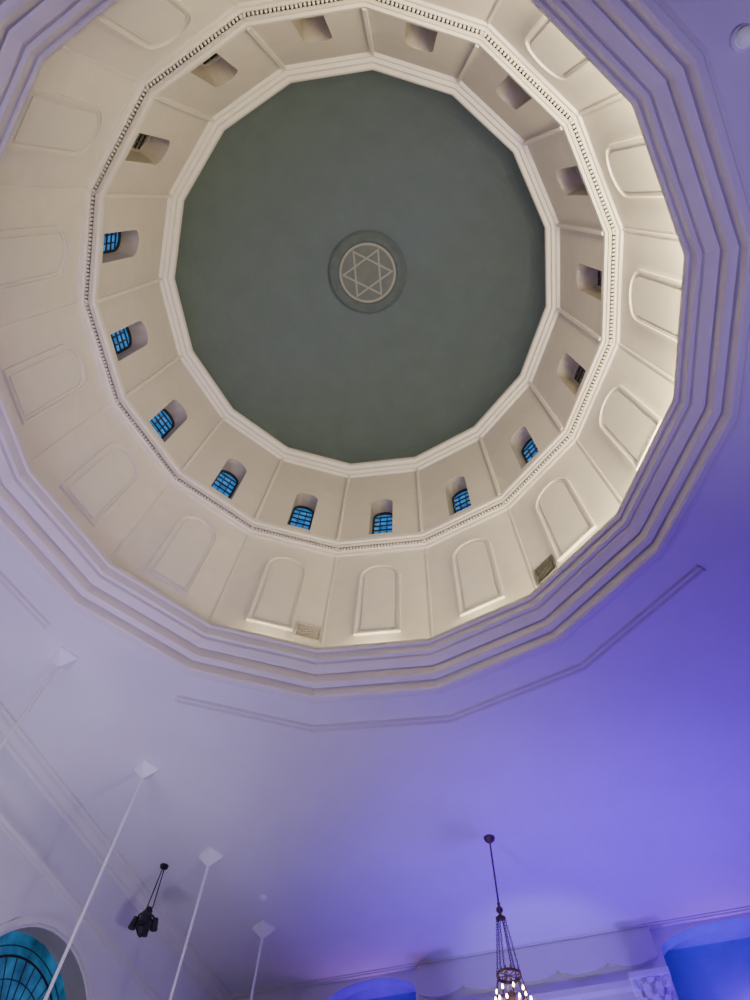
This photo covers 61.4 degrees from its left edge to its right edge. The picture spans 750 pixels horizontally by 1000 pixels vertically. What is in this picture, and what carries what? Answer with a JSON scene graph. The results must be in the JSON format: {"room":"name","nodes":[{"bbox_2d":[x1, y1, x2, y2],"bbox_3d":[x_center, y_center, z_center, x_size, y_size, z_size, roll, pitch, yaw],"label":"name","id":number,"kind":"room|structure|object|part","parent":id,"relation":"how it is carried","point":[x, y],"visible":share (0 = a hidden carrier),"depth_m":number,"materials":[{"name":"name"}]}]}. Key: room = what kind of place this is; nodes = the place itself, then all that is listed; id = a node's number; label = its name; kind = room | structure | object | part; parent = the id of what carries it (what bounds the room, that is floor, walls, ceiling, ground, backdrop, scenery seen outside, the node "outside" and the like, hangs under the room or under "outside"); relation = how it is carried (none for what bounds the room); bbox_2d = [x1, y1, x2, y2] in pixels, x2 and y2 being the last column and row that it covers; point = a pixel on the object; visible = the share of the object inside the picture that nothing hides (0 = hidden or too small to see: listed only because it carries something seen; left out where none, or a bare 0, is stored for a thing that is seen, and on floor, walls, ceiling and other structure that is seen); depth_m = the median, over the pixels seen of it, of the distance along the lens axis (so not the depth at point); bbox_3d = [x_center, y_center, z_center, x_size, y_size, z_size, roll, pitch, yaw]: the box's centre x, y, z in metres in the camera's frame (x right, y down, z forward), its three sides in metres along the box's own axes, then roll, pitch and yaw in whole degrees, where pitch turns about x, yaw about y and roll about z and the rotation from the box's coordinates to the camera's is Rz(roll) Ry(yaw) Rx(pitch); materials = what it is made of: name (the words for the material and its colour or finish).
{"room":"house of worship","nodes":[
{"label":"house of worship","id":0,"kind":"room"},
{"bbox_2d":[0,742,210,999],"bbox_3d":[-7.607,5.407,6.656,0.600,10.020,23.750,-17,-66,10],"label":"wall","id":1,"kind":"structure","parent":0,"point":[24,891],"depth_m":11.86,"materials":[{"name":"white paint"}]},
{"bbox_2d":[0,931,68,999],"bbox_3d":[-6.065,8.956,9.738,0.100,4.000,3.500,-17,-66,10],"label":"window","id":2,"kind":"structure","parent":1,"relation":"in","point":[28,965],"depth_m":11.05,"materials":[{"name":"glass"}]},
{"bbox_2d":[0,915,95,999],"bbox_3d":[-5.649,8.803,9.716,0.060,4.120,3.840,-17,-66,10],"label":"trim","id":3,"kind":"structure","parent":1,"relation":"attached to","point":[43,920],"depth_m":11.41,"materials":[{"name":"paint"}]},
{"bbox_2d":[0,701,232,999],"bbox_3d":[-7.296,2.795,10.236,0.260,1.290,22.350,-17,-66,10],"label":"trim","id":4,"kind":"structure","parent":1,"relation":"attached to","point":[19,744],"depth_m":12.44,"materials":[{"name":"paint"}]},
{"bbox_2d":[0,0,683,646],"bbox_3d":[-0.610,-2.687,10.886,10.938,4.100,10.938,-17,-66,10],"label":"wall","id":5,"kind":"structure","parent":0,"point":[65,73],"depth_m":11.70,"materials":[{"name":"paint"}]},
{"bbox_2d":[0,225,67,291],"bbox_3d":[-5.771,-4.089,10.575,0.090,2.500,0.920,14,-65,-5],"label":"trim","id":6,"kind":"structure","parent":5,"relation":"attached to","point":[30,255],"depth_m":10.57,"materials":[{"name":"paint"}]},
{"bbox_2d":[1,343,85,424],"bbox_3d":[-5.912,-2.212,11.482,0.090,2.500,0.920,-6,-65,5],"label":"trim","id":7,"kind":"structure","parent":5,"relation":"attached to","point":[39,383],"depth_m":11.27,"materials":[{"name":"paint"}]},
{"bbox_2d":[7,87,103,157],"bbox_3d":[-4.843,-5.763,9.737,0.090,2.500,0.920,35,-68,-14],"label":"trim","id":8,"kind":"structure","parent":5,"relation":"attached to","point":[45,122],"depth_m":9.57,"materials":[{"name":"paint"}]},
{"bbox_2d":[59,442,139,526],"bbox_3d":[-5.246,-0.418,12.320,0.090,2.500,0.920,-27,-68,14],"label":"wall panel","id":9,"kind":"object","parent":5,"relation":"attached to","point":[97,486],"depth_m":12.13,"materials":[{"name":"paint"}]},
{"bbox_2d":[96,0,192,50],"bbox_3d":[-3.270,-6.979,9.096,0.920,2.500,0.090,-27,-68,14],"label":"trim","id":10,"kind":"structure","parent":5,"relation":"attached to","point":[157,22],"depth_m":9.23,"materials":[{"name":"paint"}]},
{"bbox_2d":[144,515,216,595],"bbox_3d":[-3.873,1.020,12.962,0.920,2.500,0.090,35,-68,-14],"label":"trim","id":11,"kind":"structure","parent":5,"relation":"attached to","point":[180,559],"depth_m":12.77,"materials":[{"name":"paint"}]},
{"bbox_2d":[246,556,306,630],"bbox_3d":[-2.002,1.883,13.309,0.920,2.500,0.090,14,-65,-5],"label":"trim","id":12,"kind":"structure","parent":5,"relation":"attached to","point":[277,597],"depth_m":13.12,"materials":[{"name":"paint"}]},
{"bbox_2d":[293,621,322,642],"bbox_3d":[-1.304,2.570,12.315,0.520,0.440,0.040,14,-65,-5],"label":"air vent","id":13,"kind":"object","parent":5,"relation":"in","point":[306,631],"visible":1,"depth_m":12.30,"materials":[{"name":"metal"}]},
{"bbox_2d":[0,0,677,646],"bbox_3d":[-0.608,-2.709,10.931,11.039,3.900,11.039,-17,-66,10],"label":"trim","id":14,"kind":"structure","parent":5,"relation":"attached to","point":[234,1],"depth_m":11.53,"materials":[{"name":"paint"}]},
{"bbox_2d":[0,0,749,702],"bbox_3d":[-0.684,-1.696,8.823,11.378,0.780,11.378,-17,-66,10],"label":"trim","id":15,"kind":"structure","parent":5,"relation":"attached to","point":[643,48],"depth_m":9.20,"materials":[{"name":"paint"}]},
{"bbox_2d":[353,564,400,635],"bbox_3d":[0.082,2.040,13.310,0.920,2.500,0.090,-6,-65,5],"label":"trim","id":16,"kind":"structure","parent":5,"relation":"attached to","point":[379,585],"depth_m":13.12,"materials":[{"name":"paint"}]},
{"bbox_2d":[451,537,504,616],"bbox_3d":[2.061,1.467,12.963,0.920,2.500,0.090,-27,-68,14],"label":"trim","id":17,"kind":"structure","parent":5,"relation":"attached to","point":[477,580],"depth_m":12.77,"materials":[{"name":"paint"}]},
{"bbox_2d":[534,554,557,584],"bbox_3d":[3.125,1.274,11.567,0.040,0.460,0.460,35,-68,-14],"label":"air vent","id":18,"kind":"object","parent":5,"relation":"in","point":[548,566],"visible":0.97,"depth_m":11.56,"materials":[{"name":"metal"}]},
{"bbox_2d":[524,14,591,81],"bbox_3d":[2.664,-6.533,9.098,0.920,2.500,0.090,35,-68,-14],"label":"wall panel","id":19,"kind":"object","parent":5,"relation":"attached to","point":[550,49],"depth_m":9.33,"materials":[{"name":"paint"}]},
{"bbox_2d":[534,476,596,561],"bbox_3d":[3.634,0.250,12.322,0.090,2.500,0.920,35,-68,-14],"label":"trim","id":20,"kind":"structure","parent":5,"relation":"attached to","point":[569,528],"depth_m":12.11,"materials":[{"name":"paint"}]},
{"bbox_2d":[598,385,661,470],"bbox_3d":[4.562,-1.424,11.484,0.090,2.500,0.920,14,-65,-5],"label":"trim","id":21,"kind":"structure","parent":5,"relation":"attached to","point":[630,425],"depth_m":11.30,"materials":[{"name":"paint"}]},
{"bbox_2d":[605,136,663,199],"bbox_3d":[4.037,-5.095,9.739,0.090,2.500,0.920,-27,-68,14],"label":"trim","id":22,"kind":"structure","parent":5,"relation":"attached to","point":[631,169],"depth_m":9.83,"materials":[{"name":"paint"}]},
{"bbox_2d":[628,269,681,343],"bbox_3d":[4.704,-3.301,10.578,0.090,2.500,0.920,-6,-65,5],"label":"trim","id":23,"kind":"structure","parent":5,"relation":"attached to","point":[657,303],"depth_m":10.52,"materials":[{"name":"paint"}]},
{"bbox_2d":[85,0,614,548],"bbox_3d":[-0.467,-4.592,14.850,11.345,4.500,11.345,-17,-66,10],"label":"wall","id":24,"kind":"structure","parent":0,"point":[243,63],"depth_m":14.49,"materials":[{"name":"paint"}]},
{"bbox_2d":[103,232,120,253],"bbox_3d":[-5.873,-5.604,13.597,0.050,1.930,0.580,14,-65,-5],"label":"window","id":25,"kind":"structure","parent":24,"relation":"in","point":[112,241],"depth_m":14.07,"materials":[{"name":"blue glass"}]},
{"bbox_2d":[110,327,131,354],"bbox_3d":[-6.020,-3.651,14.541,0.050,1.930,0.580,-6,-65,5],"label":"window","id":26,"kind":"structure","parent":24,"relation":"in","point":[121,339],"depth_m":14.93,"materials":[{"name":"blue glass"}]},
{"bbox_2d":[131,133,150,151],"bbox_3d":[-4.907,-7.347,12.725,0.050,1.930,0.580,35,-68,-14],"label":"window","id":27,"kind":"structure","parent":24,"relation":"in","point":[142,140],"depth_m":13.32,"materials":[{"name":"glass"}]},
{"bbox_3d":[-4.915,-7.353,12.723,0.010,1.930,0.580,35,-68,-14],"label":"glass","id":28,"kind":"part","parent":27,"relation":"part of","materials":[{"name":"black glass"}]},
{"bbox_2d":[149,409,174,438],"bbox_3d":[-5.327,-1.783,15.413,0.050,1.930,0.580,-27,-68,14],"label":"window","id":29,"kind":"structure","parent":24,"relation":"in","point":[163,423],"depth_m":15.75,"materials":[{"name":"blue glass"}]},
{"bbox_3d":[-5.327,-1.783,15.413,0.050,1.930,0.580,-27,-68,14],"label":"frame","id":30,"kind":"part","parent":29,"relation":"part of","materials":[{"name":"black metal"}]},
{"bbox_2d":[200,53,220,66],"bbox_3d":[-3.269,-8.613,12.058,0.580,1.930,0.050,-27,-68,14],"label":"window","id":31,"kind":"structure","parent":24,"relation":"in","point":[215,57],"depth_m":12.80,"materials":[{"name":"glass"}]},
{"bbox_2d":[211,470,238,497],"bbox_3d":[-3.897,-0.286,16.081,0.580,1.930,0.050,35,-68,-14],"label":"window","id":32,"kind":"structure","parent":24,"relation":"in","point":[225,482],"depth_m":16.39,"materials":[{"name":"blue glass"}]},
{"bbox_2d":[288,506,313,529],"bbox_3d":[-1.950,0.612,16.443,0.580,1.930,0.050,14,-65,-5],"label":"window","id":33,"kind":"structure","parent":24,"relation":"in","point":[301,516],"depth_m":16.75,"materials":[{"name":"blue glass"}]},
{"bbox_2d":[76,0,623,556],"bbox_3d":[-0.539,-3.628,12.845,11.198,0.390,11.198,-17,-66,10],"label":"trim","id":34,"kind":"structure","parent":24,"relation":"attached to","point":[223,20],"depth_m":12.15,"materials":[{"name":"paint"}]},
{"bbox_2d":[97,8,602,539],"bbox_3d":[-0.471,-4.542,14.746,10.600,3.850,10.600,-17,-66,10],"label":"trim","id":35,"kind":"structure","parent":24,"relation":"attached to","point":[250,30],"depth_m":14.36,"materials":[{"name":"paint"}]},
{"bbox_2d":[159,52,559,477],"bbox_3d":[-0.402,-5.462,16.660,10.598,0.480,10.598,-17,-66,10],"label":"trim","id":36,"kind":"structure","parent":24,"relation":"attached to","point":[361,62],"depth_m":16.06,"materials":[{"name":"paint"}]},
{"bbox_2d":[372,512,392,533],"bbox_3d":[0.219,0.776,16.444,0.580,1.930,0.050,-6,-65,5],"label":"window","id":37,"kind":"structure","parent":24,"relation":"in","point":[382,522],"depth_m":16.78,"materials":[{"name":"blue glass"}]},
{"bbox_2d":[452,488,470,513],"bbox_3d":[2.279,0.179,16.083,0.580,1.930,0.050,-27,-68,14],"label":"window","id":38,"kind":"structure","parent":24,"relation":"in","point":[460,500],"depth_m":16.45,"materials":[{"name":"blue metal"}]},
{"bbox_2d":[521,438,538,463],"bbox_3d":[3.917,-1.087,15.415,0.050,1.930,0.580,35,-68,-14],"label":"window","id":39,"kind":"structure","parent":24,"relation":"in","point":[529,450],"depth_m":15.85,"materials":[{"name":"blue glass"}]},
{"bbox_3d":[3.917,-1.087,15.415,0.050,1.930,0.580,35,-68,-14],"label":"frame","id":40,"kind":"part","parent":39,"relation":"part of","materials":[{"name":"black metal"}]},
{"bbox_2d":[573,363,585,385],"bbox_3d":[4.883,-2.830,14.543,0.050,1.930,0.580,14,-65,-5],"label":"window","id":41,"kind":"structure","parent":24,"relation":"in","point":[578,374],"depth_m":15.11,"materials":[{"name":"glass"}]},
{"bbox_3d":[4.883,-2.830,14.543,0.050,1.930,0.580,14,-65,-5],"label":"frame","id":42,"kind":"part","parent":41,"relation":"part of","materials":[{"name":"paint"}]},
{"bbox_3d":[4.892,-2.828,14.544,0.010,1.930,0.580,14,-65,-5],"label":"glass","id":43,"kind":"part","parent":41,"relation":"part of","materials":[{"name":"black glass"}]},
{"bbox_2d":[575,166,583,183],"bbox_3d":[4.336,-6.651,12.727,0.051,1.930,0.580,-27,-68,14],"label":"window","id":44,"kind":"structure","parent":24,"relation":"in","point":[576,167],"depth_m":13.52,"materials":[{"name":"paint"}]},
{"bbox_2d":[595,269,601,288],"bbox_3d":[5.030,-4.784,13.600,0.050,1.930,0.580,-6,-65,5],"label":"window","id":45,"kind":"structure","parent":24,"relation":"in","point":[598,274],"depth_m":14.28,"materials":[{"name":"glass"}]},
{"bbox_2d":[175,70,545,463],"bbox_3d":[-0.318,-6.583,18.994,10.466,4.900,10.466,-17,-66,10],"label":"ceiling","id":46,"kind":"structure","parent":0,"point":[321,162],"depth_m":19.61,"materials":[{"name":"paint"}]},
{"bbox_2d":[329,231,406,312],"bbox_3d":[-0.246,-7.546,20.998,2.600,0.150,2.600,-17,-66,10],"label":"ceiling medallion","id":47,"kind":"object","parent":46,"relation":"attached to","point":[368,270],"visible":1,"depth_m":20.95,"materials":[{"name":"paint"}]},
{"bbox_2d":[0,0,749,993],"bbox_3d":[0.293,0.879,9.825,16.400,0.120,23.850,-17,-66,10],"label":"ceiling","id":48,"kind":"structure","parent":0,"point":[615,793],"depth_m":11.83,"materials":[{"name":"white paint"}]},
{"bbox_2d":[0,570,50,629],"bbox_3d":[-6.398,-0.994,9.065,1.102,0.060,7.145,-6,-65,5],"label":"trim","id":49,"kind":"structure","parent":48,"relation":"attached to","point":[6,584],"depth_m":10.30,"materials":[{"name":"paint"}]},
{"bbox_2d":[0,645,78,748],"bbox_3d":[-5.425,4.147,7.804,0.354,6.720,0.354,40,-69,-16],"label":"suspension rod","id":50,"kind":"object","parent":48,"relation":"hanging from","point":[63,658],"visible":1,"depth_m":10.64,"materials":[{"name":"white metal"}]},
{"bbox_3d":[-5.428,4.191,7.714,0.120,6.520,0.120,-17,-66,10],"label":"rod","id":51,"kind":"part","parent":50,"relation":"part of","materials":[{"name":"white metal"}]},
{"bbox_2d":[43,758,159,999],"bbox_3d":[-4.412,6.506,8.901,0.354,6.720,0.354,40,-69,-16],"label":"suspension rod","id":52,"kind":"object","parent":48,"relation":"hanging from","point":[145,769],"visible":1,"depth_m":10.42,"materials":[{"name":"white metal"}]},
{"bbox_2d":[128,863,168,937],"bbox_3d":[-4.418,7.942,12.533,0.445,1.420,0.445,-38,-71,18],"label":"spotlight","id":53,"kind":"object","parent":48,"relation":"hanging from","point":[144,922],"visible":1,"depth_m":12.08,"materials":[{"name":"black metal"}]},
{"bbox_2d":[169,847,222,999],"bbox_3d":[-3.475,8.754,9.947,0.354,6.720,0.354,40,-69,-16],"label":"suspension rod","id":54,"kind":"object","parent":48,"relation":"hanging from","point":[209,857],"visible":1,"depth_m":12.38,"materials":[{"name":"white metal"}]},
{"bbox_3d":[-3.478,8.797,9.857,0.120,6.520,0.120,-17,-66,10],"label":"rod","id":55,"kind":"part","parent":54,"relation":"part of","materials":[{"name":"white metal"}]},
{"bbox_2d":[250,920,274,999],"bbox_3d":[-2.562,10.913,10.952,0.354,6.720,0.354,40,-69,-16],"label":"suspension rod","id":56,"kind":"object","parent":48,"relation":"hanging from","point":[262,929],"visible":1,"depth_m":13.80,"materials":[{"name":"white metal"}]},
{"bbox_3d":[-2.565,10.956,10.862,0.120,6.520,0.120,-17,-66,10],"label":"rod","id":57,"kind":"part","parent":56,"relation":"part of","materials":[{"name":"white metal"}]},
{"bbox_2d":[260,894,267,900],"bbox_3d":[-2.379,8.511,13.485,0.180,0.065,0.180,-17,-66,10],"label":"smoke detector","id":58,"kind":"object","parent":48,"relation":"attached to","point":[263,897],"visible":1,"depth_m":13.46,"materials":[{"name":"white plastic"}]},
{"bbox_2d":[174,565,705,733],"bbox_3d":[1.041,3.044,10.738,9.092,0.060,2.082,-17,-66,10],"label":"trim","id":59,"kind":"structure","parent":48,"relation":"attached to","point":[696,572],"depth_m":10.99,"materials":[{"name":"paint"}]},
{"bbox_2d":[484,834,531,999],"bbox_3d":[2.204,7.382,11.010,0.918,3.250,0.936,-17,-66,10],"label":"chandelier","id":60,"kind":"object","parent":48,"relation":"hanging from","point":[489,838],"visible":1,"depth_m":10.36,"materials":[{"name":"brown metal"}]},
{"bbox_3d":[2.067,7.580,10.700,0.148,0.932,0.040,-17,-66,10],"label":"chain","id":61,"kind":"part","parent":60,"relation":"part of","materials":[{"name":"brown metal"}]},
{"bbox_3d":[2.230,7.033,11.736,0.180,1.480,0.180,-17,-66,10],"label":"stem","id":62,"kind":"part","parent":60,"relation":"part of","materials":[{"name":"brown metal"}]},
{"bbox_3d":[2.091,7.463,10.643,0.148,0.932,0.040,38,-69,-15],"label":"chain","id":63,"kind":"part","parent":60,"relation":"part of","materials":[{"name":"brown metal"}]},
{"bbox_3d":[2.168,7.660,10.734,0.040,0.932,0.148,10,-64,-3],"label":"chain","id":64,"kind":"part","parent":60,"relation":"part of","materials":[{"name":"brown metal"}]},
{"bbox_3d":[2.216,7.424,10.620,0.040,0.932,0.148,10,-64,-3],"label":"chain","id":65,"kind":"part","parent":60,"relation":"part of","materials":[{"name":"brown metal"}]},
{"bbox_3d":[2.294,7.621,10.711,0.148,0.932,0.040,38,-69,-15],"label":"chain","id":66,"kind":"part","parent":60,"relation":"part of","materials":[{"name":"brown metal"}]},
{"bbox_3d":[2.318,7.503,10.654,0.148,0.932,0.040,-17,-66,10],"label":"chain","id":67,"kind":"part","parent":60,"relation":"part of","materials":[{"name":"brown metal"}]},
{"bbox_3d":[2.166,7.897,9.938,0.712,0.870,0.712,-17,-66,10],"label":"ring frame","id":68,"kind":"part","parent":60,"relation":"part of","materials":[{"name":"brown metal"}]},
{"bbox_2d":[729,24,749,52],"bbox_3d":[3.948,-4.932,6.729,0.260,0.190,0.260,-17,-66,10],"label":"ceiling lamp","id":69,"kind":"object","parent":48,"relation":"attached to","point":[739,42],"visible":1,"depth_m":6.72,"materials":[{"name":"white glass"}]},
{"bbox_2d":[237,913,749,999],"bbox_3d":[3.690,12.122,9.477,15.800,10.020,0.350,-17,-66,10],"label":"wall","id":70,"kind":"structure","parent":0,"point":[665,938],"depth_m":13.36,"materials":[{"name":"white paint"}]},
{"bbox_2d":[231,906,749,999],"bbox_3d":[3.767,9.751,13.868,15.800,0.050,0.150,-17,-66,10],"label":"trim","id":71,"kind":"structure","parent":70,"relation":"attached to","point":[741,910],"depth_m":14.13,"materials":[{"name":"paint"}]},
{"bbox_2d":[416,927,657,999],"bbox_3d":[3.384,10.037,13.615,5.200,0.660,0.120,-17,-66,10],"label":"trim","id":72,"kind":"structure","parent":70,"relation":"attached to","point":[630,949],"depth_m":13.55,"materials":[{"name":"paint"}]},
{"bbox_2d":[487,977,633,999],"bbox_3d":[3.350,10.276,13.031,5.140,0.200,0.200,-17,-66,10],"label":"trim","id":73,"kind":"structure","parent":70,"relation":"attached to","point":[622,985],"depth_m":12.80,"materials":[{"name":"paint"}]},
{"bbox_2d":[343,927,749,999],"bbox_3d":[3.876,12.596,9.698,15.800,10.020,0.740,-17,-66,10],"label":"wall","id":74,"kind":"structure","parent":0,"point":[713,965],"depth_m":13.40,"materials":[{"name":"blue paint"}]},
{"bbox_3d":[-0.052,5.221,0.679,15.800,0.100,23.750,-17,-66,10],"label":"floor","id":75,"kind":"structure","parent":0,"visible":0},
{"bbox_2d":[628,966,675,999],"bbox_3d":[5.301,11.408,8.456,0.769,8.902,0.769,-17,-66,10],"label":"column","id":76,"kind":"structure","parent":75,"relation":"on","point":[654,983],"depth_m":12.20,"materials":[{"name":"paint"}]}
]}

